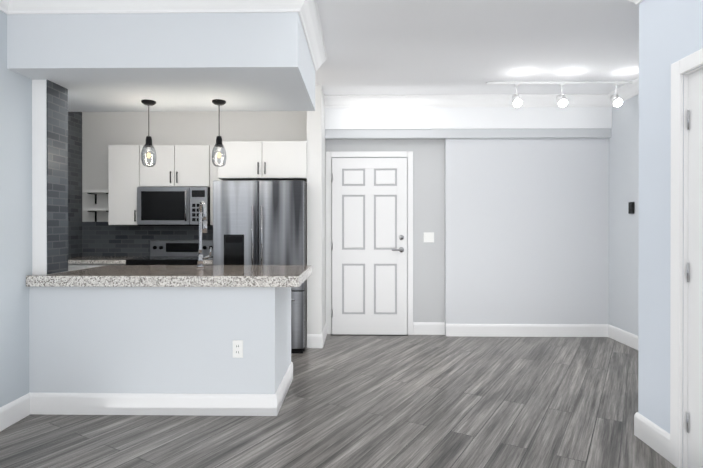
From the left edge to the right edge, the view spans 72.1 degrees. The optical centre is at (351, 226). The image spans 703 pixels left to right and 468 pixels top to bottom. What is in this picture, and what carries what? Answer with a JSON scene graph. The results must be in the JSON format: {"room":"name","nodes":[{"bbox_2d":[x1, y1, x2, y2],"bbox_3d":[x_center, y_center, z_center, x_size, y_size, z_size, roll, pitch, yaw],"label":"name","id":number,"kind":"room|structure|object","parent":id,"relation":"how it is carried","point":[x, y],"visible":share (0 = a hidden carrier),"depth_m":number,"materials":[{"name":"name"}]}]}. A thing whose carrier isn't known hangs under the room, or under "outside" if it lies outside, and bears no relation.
{"room":"empty living room","nodes":[
{"label":"empty living room","id":0,"kind":"room"},
{"bbox_2d":[0,11,31,406],"bbox_3d":[-2.796,-0.087,0.055,1.170,2.700,6.900,0,0,1],"label":"wall","id":1,"kind":"structure","parent":0,"point":[15,179],"depth_m":3.10,"materials":[{"name":"grey paint"}]},
{"bbox_2d":[0,0,19,13],"bbox_3d":[-2.163,-1.378,-0.189,0.105,0.115,6.440,0,0,1],"label":"crown molding","id":2,"kind":"structure","parent":1,"relation":"attached to","point":[5,5],"depth_m":2.99,"materials":[{"name":"white"}]},
{"bbox_2d":[0,393,31,430],"bbox_3d":[-2.205,1.193,-0.082,0.016,0.140,6.640,0,0,1],"label":"baseboard","id":3,"kind":"structure","parent":1,"relation":"attached to","point":[20,408],"depth_m":3.08,"materials":[{"name":"white wood"}]},
{"bbox_2d":[32,80,67,274],"bbox_3d":[-2.103,0.132,3.379,0.104,2.244,0.230,0,0,1],"label":"wall","id":4,"kind":"structure","parent":0,"point":[49,177],"depth_m":3.28,"materials":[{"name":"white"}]},
{"bbox_2d":[68,112,81,257],"bbox_3d":[-3.194,-0.099,4.638,0.220,2.700,2.250,0,0,1],"label":"wall","id":5,"kind":"structure","parent":0,"point":[74,184],"depth_m":5.36,"materials":[{"name":"tile"}]},
{"bbox_2d":[7,12,314,111],"bbox_3d":[-1.821,-1.219,3.606,3.000,0.454,1.160,0,0,1],"label":"ceiling soffit","id":6,"kind":"structure","parent":0,"point":[174,62],"depth_m":3.03,"materials":[{"name":"white paint"}]},
{"bbox_2d":[141,99,156,166],"bbox_3d":[-1.608,-0.732,3.834,0.114,0.520,0.114,0,0,1],"label":"pendant light","id":7,"kind":"object","parent":6,"relation":"hanging from","point":[148,145],"visible":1,"depth_m":3.82,"materials":[{"name":"clear glass"}]},
{"bbox_2d":[12,0,318,15],"bbox_3d":[-1.134,-1.386,2.962,1.815,0.115,0.105,0,0,1],"label":"crown molding","id":8,"kind":"structure","parent":6,"relation":"attached to","point":[307,11],"depth_m":2.99,"materials":[{"name":"white"}]},
{"bbox_2d":[212,99,226,166],"bbox_3d":[-1.048,-0.732,3.825,0.114,0.520,0.114,0,0,1],"label":"pendant light","id":9,"kind":"object","parent":6,"relation":"hanging from","point":[219,145],"visible":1,"depth_m":3.81,"materials":[{"name":"clear glass"}]},
{"bbox_2d":[307,85,325,333],"bbox_3d":[-0.377,-0.101,5.340,0.150,2.700,0.750,0,0,1],"label":"wall","id":10,"kind":"structure","parent":0,"point":[316,227],"depth_m":4.97,"materials":[{"name":"white paint"}]},
{"bbox_2d":[316,323,326,347],"bbox_3d":[-0.305,1.178,5.274,0.036,0.140,0.646,0,0,1],"label":"baseboard","id":11,"kind":"structure","parent":10,"relation":"attached to","point":[320,338],"depth_m":4.95,"materials":[{"name":"white wood"}]},
{"bbox_2d":[0,334,676,467],"bbox_3d":[-0.059,1.310,1.363,8.400,0.100,10.000,0,0,1],"label":"floor","id":12,"kind":"structure","parent":0,"point":[388,401],"depth_m":3.12,"materials":[{"name":"grey wood"}]},
{"bbox_2d":[67,256,147,271],"bbox_3d":[-2.671,0.794,5.176,0.805,0.910,0.640,0,0,1],"label":"countertop","id":13,"kind":"structure","parent":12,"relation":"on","point":[79,263],"depth_m":4.88,"materials":[{"name":"grey stone"}]},
{"bbox_2d":[29,287,290,393],"bbox_3d":[-1.326,0.827,3.603,1.650,0.853,0.760,0,0,1],"label":"wall","id":14,"kind":"structure","parent":12,"relation":"on","point":[131,339],"depth_m":3.22,"materials":[{"name":"white paint"}]},
{"bbox_2d":[32,390,279,415],"bbox_3d":[-1.310,1.184,3.216,1.636,0.140,0.016,0,0,1],"label":"baseboard","id":15,"kind":"structure","parent":14,"relation":"attached to","point":[42,403],"depth_m":3.21,"materials":[{"name":"white wood"}]},
{"bbox_2d":[233,340,242,357],"bbox_3d":[-0.755,0.815,3.207,0.070,0.116,0.010,0,0,1],"label":"outlet","id":16,"kind":"object","parent":14,"relation":"attached to","point":[237,348],"visible":1,"depth_m":3.21,"materials":[{"name":"white plastic"}]},
{"bbox_2d":[126,240,212,264],"bbox_3d":[-1.891,0.694,5.142,0.750,1.070,0.682,0,0,1],"label":"range","id":17,"kind":"object","parent":12,"relation":"on","point":[174,252],"visible":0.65,"depth_m":5.41,"materials":[{"name":"silver metal"}]},
{"bbox_2d":[203,258,212,264],"bbox_3d":[-1.439,0.794,5.160,0.147,0.910,0.630,0,0,1],"label":"base cabinet","id":18,"kind":"object","parent":12,"relation":"on","point":[208,261],"visible":0.06,"depth_m":4.84,"materials":[{"name":"white metal"}]},
{"bbox_2d":[213,180,306,353],"bbox_3d":[-0.909,0.400,5.061,0.895,1.700,0.765,0,0,1],"label":"fridge","id":19,"kind":"object","parent":12,"relation":"on","point":[260,222],"visible":0.58,"depth_m":4.73,"materials":[{"name":"silver metal"}]},
{"bbox_2d":[277,362,292,407],"bbox_3d":[-0.493,1.183,3.600,0.016,0.140,0.740,0,0,1],"label":"baseboard","id":20,"kind":"structure","parent":12,"relation":"on","point":[287,379],"depth_m":3.61,"materials":[{"name":"white wood"}]},
{"bbox_2d":[82,107,611,221],"bbox_3d":[-0.078,-0.102,5.580,5.978,2.700,0.260,0,0,1],"label":"wall","id":21,"kind":"structure","parent":0,"point":[464,122],"depth_m":5.47,"materials":[{"name":"white paint"}]},
{"bbox_2d":[83,208,107,221],"bbox_3d":[-2.807,-0.126,5.404,0.290,0.150,0.200,0,0,1],"label":"shelf","id":22,"kind":"object","parent":21,"relation":"attached to","point":[95,210],"visible":0.52,"depth_m":5.30,"materials":[{"name":"white wood"}]},
{"bbox_2d":[83,190,107,203],"bbox_3d":[-2.807,-0.326,5.403,0.290,0.150,0.200,0,0,1],"label":"shelf","id":23,"kind":"object","parent":21,"relation":"attached to","point":[95,192],"visible":0.69,"depth_m":5.31,"materials":[{"name":"white wood"}]},
{"bbox_2d":[108,145,139,224],"bbox_3d":[-2.435,-0.442,5.333,0.336,0.858,0.328,0,0,1],"label":"upper cabinet","id":24,"kind":"object","parent":21,"relation":"attached to","point":[129,172],"depth_m":5.17,"materials":[{"name":"white wood"}]},
{"bbox_2d":[82,222,212,255],"bbox_3d":[-2.240,0.146,5.493,1.659,0.395,0.008,0,0,1],"label":"tile backsplash","id":25,"kind":"structure","parent":21,"relation":"attached to","point":[102,239],"depth_m":5.49,"materials":[{"name":"grey tile"}]},
{"bbox_2d":[140,145,215,188],"bbox_3d":[-1.888,-0.647,5.323,0.750,0.448,0.328,0,0,1],"label":"upper cabinet","id":26,"kind":"object","parent":21,"relation":"attached to","point":[176,165],"depth_m":5.16,"materials":[{"name":"white wood"}]},
{"bbox_2d":[137,187,212,225],"bbox_3d":[-1.889,-0.212,5.264,0.746,0.414,0.448,0,0,1],"label":"microwave","id":27,"kind":"object","parent":26,"relation":"attached to","point":[167,206],"visible":0.88,"depth_m":5.09,"materials":[{"name":"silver metal"}]},
{"bbox_2d":[216,141,306,182],"bbox_3d":[-0.907,-0.681,5.197,0.908,0.380,0.548,0,0,1],"label":"upper cabinet","id":28,"kind":"object","parent":21,"relation":"attached to","point":[246,160],"depth_m":4.92,"materials":[{"name":"white wood"}]},
{"bbox_2d":[324,94,612,107],"bbox_3d":[1.304,-1.393,5.382,3.210,0.115,0.125,0,0,1],"label":"crown molding","id":29,"kind":"structure","parent":21,"relation":"attached to","point":[477,100],"depth_m":5.37,"materials":[{"name":"white"}]},
{"bbox_2d":[326,140,444,321],"bbox_3d":[0.389,0.125,5.693,1.370,2.245,0.220,0,0,1],"label":"wall","id":30,"kind":"structure","parent":0,"point":[428,214],"depth_m":5.58,"materials":[{"name":"grey paint"}]},
{"bbox_2d":[331,158,406,334],"bbox_3d":[0.202,0.229,5.532,0.868,2.022,0.105,0,0,1],"label":"entry door","id":31,"kind":"structure","parent":30,"relation":"in","point":[369,246],"depth_m":5.54,"materials":[{"name":"white wood"}]},
{"bbox_2d":[326,151,412,335],"bbox_3d":[0.206,0.193,5.556,1.006,2.110,0.060,0,0,1],"label":"door frame","id":32,"kind":"structure","parent":30,"relation":"attached to","point":[408,155],"depth_m":5.56,"materials":[{"name":"white wood"}]},
{"bbox_2d":[413,322,443,334],"bbox_3d":[0.892,1.178,5.569,0.360,0.140,0.016,0,0,1],"label":"baseboard","id":33,"kind":"structure","parent":30,"relation":"attached to","point":[419,328],"depth_m":5.56,"materials":[{"name":"white wood"}]},
{"bbox_2d":[424,232,433,241],"bbox_3d":[0.892,0.128,5.568,0.120,0.116,0.009,0,0,1],"label":"light switch","id":34,"kind":"object","parent":30,"relation":"attached to","point":[428,236],"visible":1,"depth_m":5.57,"materials":[{"name":"white plastic"}]},
{"bbox_2d":[326,138,608,335],"bbox_3d":[1.308,-0.102,5.637,3.209,2.700,0.300,0,0,1],"label":"wall","id":35,"kind":"structure","parent":0,"point":[526,230],"depth_m":5.48,"materials":[{"name":"white paint"}]},
{"bbox_2d":[444,322,607,336],"bbox_3d":[1.980,1.178,5.471,1.820,0.140,0.016,0,0,1],"label":"baseboard","id":36,"kind":"structure","parent":35,"relation":"attached to","point":[475,330],"depth_m":5.46,"materials":[{"name":"white wood"}]},
{"bbox_2d":[315,0,638,94],"bbox_3d":[-0.059,-1.490,1.355,8.400,0.100,10.000,0,0,1],"label":"ceiling","id":37,"kind":"structure","parent":0,"point":[423,47],"depth_m":3.89,"materials":[{"name":"white paint"}]},
{"bbox_2d":[299,16,326,71],"bbox_3d":[-0.269,-1.388,3.585,0.105,0.115,1.150,0,0,1],"label":"crown molding","id":38,"kind":"structure","parent":37,"relation":"attached to","point":[311,25],"depth_m":3.57,"materials":[{"name":"white"}]},
{"bbox_2d":[486,81,632,107],"bbox_3d":[2.120,-1.319,4.847,1.520,0.260,0.147,0,0,1],"label":"spotlight","id":39,"kind":"object","parent":37,"relation":"attached to","point":[615,99],"visible":0.96,"depth_m":4.83,"materials":[{"name":"white metal"}]},
{"bbox_2d":[609,94,638,335],"bbox_3d":[2.966,-0.098,4.314,0.150,2.700,2.889,0,0,1],"label":"wall","id":40,"kind":"structure","parent":0,"point":[623,231],"depth_m":5.14,"materials":[{"name":"white paint"}]},
{"bbox_2d":[608,324,637,349],"bbox_3d":[2.881,1.181,4.169,0.016,0.140,2.590,0,0,1],"label":"baseboard","id":41,"kind":"structure","parent":40,"relation":"attached to","point":[629,339],"depth_m":5.13,"materials":[{"name":"white wood"}]},
{"bbox_2d":[608,77,638,103],"bbox_3d":[2.835,-1.389,4.068,0.105,0.115,2.400,0,0,1],"label":"crown molding","id":42,"kind":"structure","parent":40,"relation":"attached to","point":[627,91],"depth_m":4.99,"materials":[{"name":"white"}]},
{"bbox_2d":[628,202,633,213],"bbox_3d":[2.889,-0.190,4.990,0.023,0.120,0.080,0,0,1],"label":"thermostat","id":43,"kind":"object","parent":40,"relation":"attached to","point":[630,207],"visible":1,"depth_m":4.97,"materials":[{"name":"black plastic"}]},
{"bbox_2d":[638,0,702,433],"bbox_3d":[2.314,-0.086,-0.301,1.300,2.700,6.360,0,0,1],"label":"wall","id":44,"kind":"structure","parent":0,"point":[670,32],"depth_m":2.71,"materials":[{"name":"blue paint"}]},
{"bbox_2d":[628,0,642,4],"bbox_3d":[1.613,-1.378,-0.239,0.105,0.115,6.465,0,0,1],"label":"crown molding","id":45,"kind":"structure","parent":44,"relation":"attached to","point":[636,2],"depth_m":2.89,"materials":[{"name":"white"}]},
{"bbox_2d":[634,412,669,461],"bbox_3d":[1.706,1.185,2.731,0.016,0.140,0.325,0,0,1],"label":"baseboard","id":46,"kind":"structure","parent":44,"relation":"attached to","point":[652,435],"depth_m":2.73,"materials":[{"name":"white wood"}]},
{"bbox_2d":[670,48,702,467],"bbox_3d":[1.753,0.200,2.065,0.140,2.115,1.000,0,0,1],"label":"door frame","id":47,"kind":"structure","parent":44,"relation":"attached to","point":[679,334],"depth_m":2.49,"materials":[{"name":"white wood"}]},
{"bbox_2d":[687,69,702,467],"bbox_3d":[1.711,0.237,2.066,0.126,2.026,0.842,0,0,1],"label":"door","id":48,"kind":"structure","parent":44,"relation":"in","point":[695,270],"depth_m":2.43,"materials":[{"name":"grey wood"}]},
{"bbox_3d":[-1.282,0.827,3.631,1.518,0.853,0.753,0,0,1],"label":"cabinet","id":49,"kind":"object","parent":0,"visible":0},
{"bbox_2d":[26,265,311,286],"bbox_3d":[-1.242,0.362,3.611,1.812,0.073,0.860,0,0,1],"label":"countertop","id":50,"kind":"structure","parent":49,"relation":"on","point":[204,276],"depth_m":3.19,"materials":[{"name":"stone"}]},
{"bbox_2d":[196,201,211,267],"bbox_3d":[-1.160,0.063,3.750,0.138,0.524,0.217,0,0,1],"label":"faucet","id":51,"kind":"object","parent":50,"relation":"on","point":[202,229],"visible":1,"depth_m":3.81,"materials":[{"name":"silver metal"}]}
]}

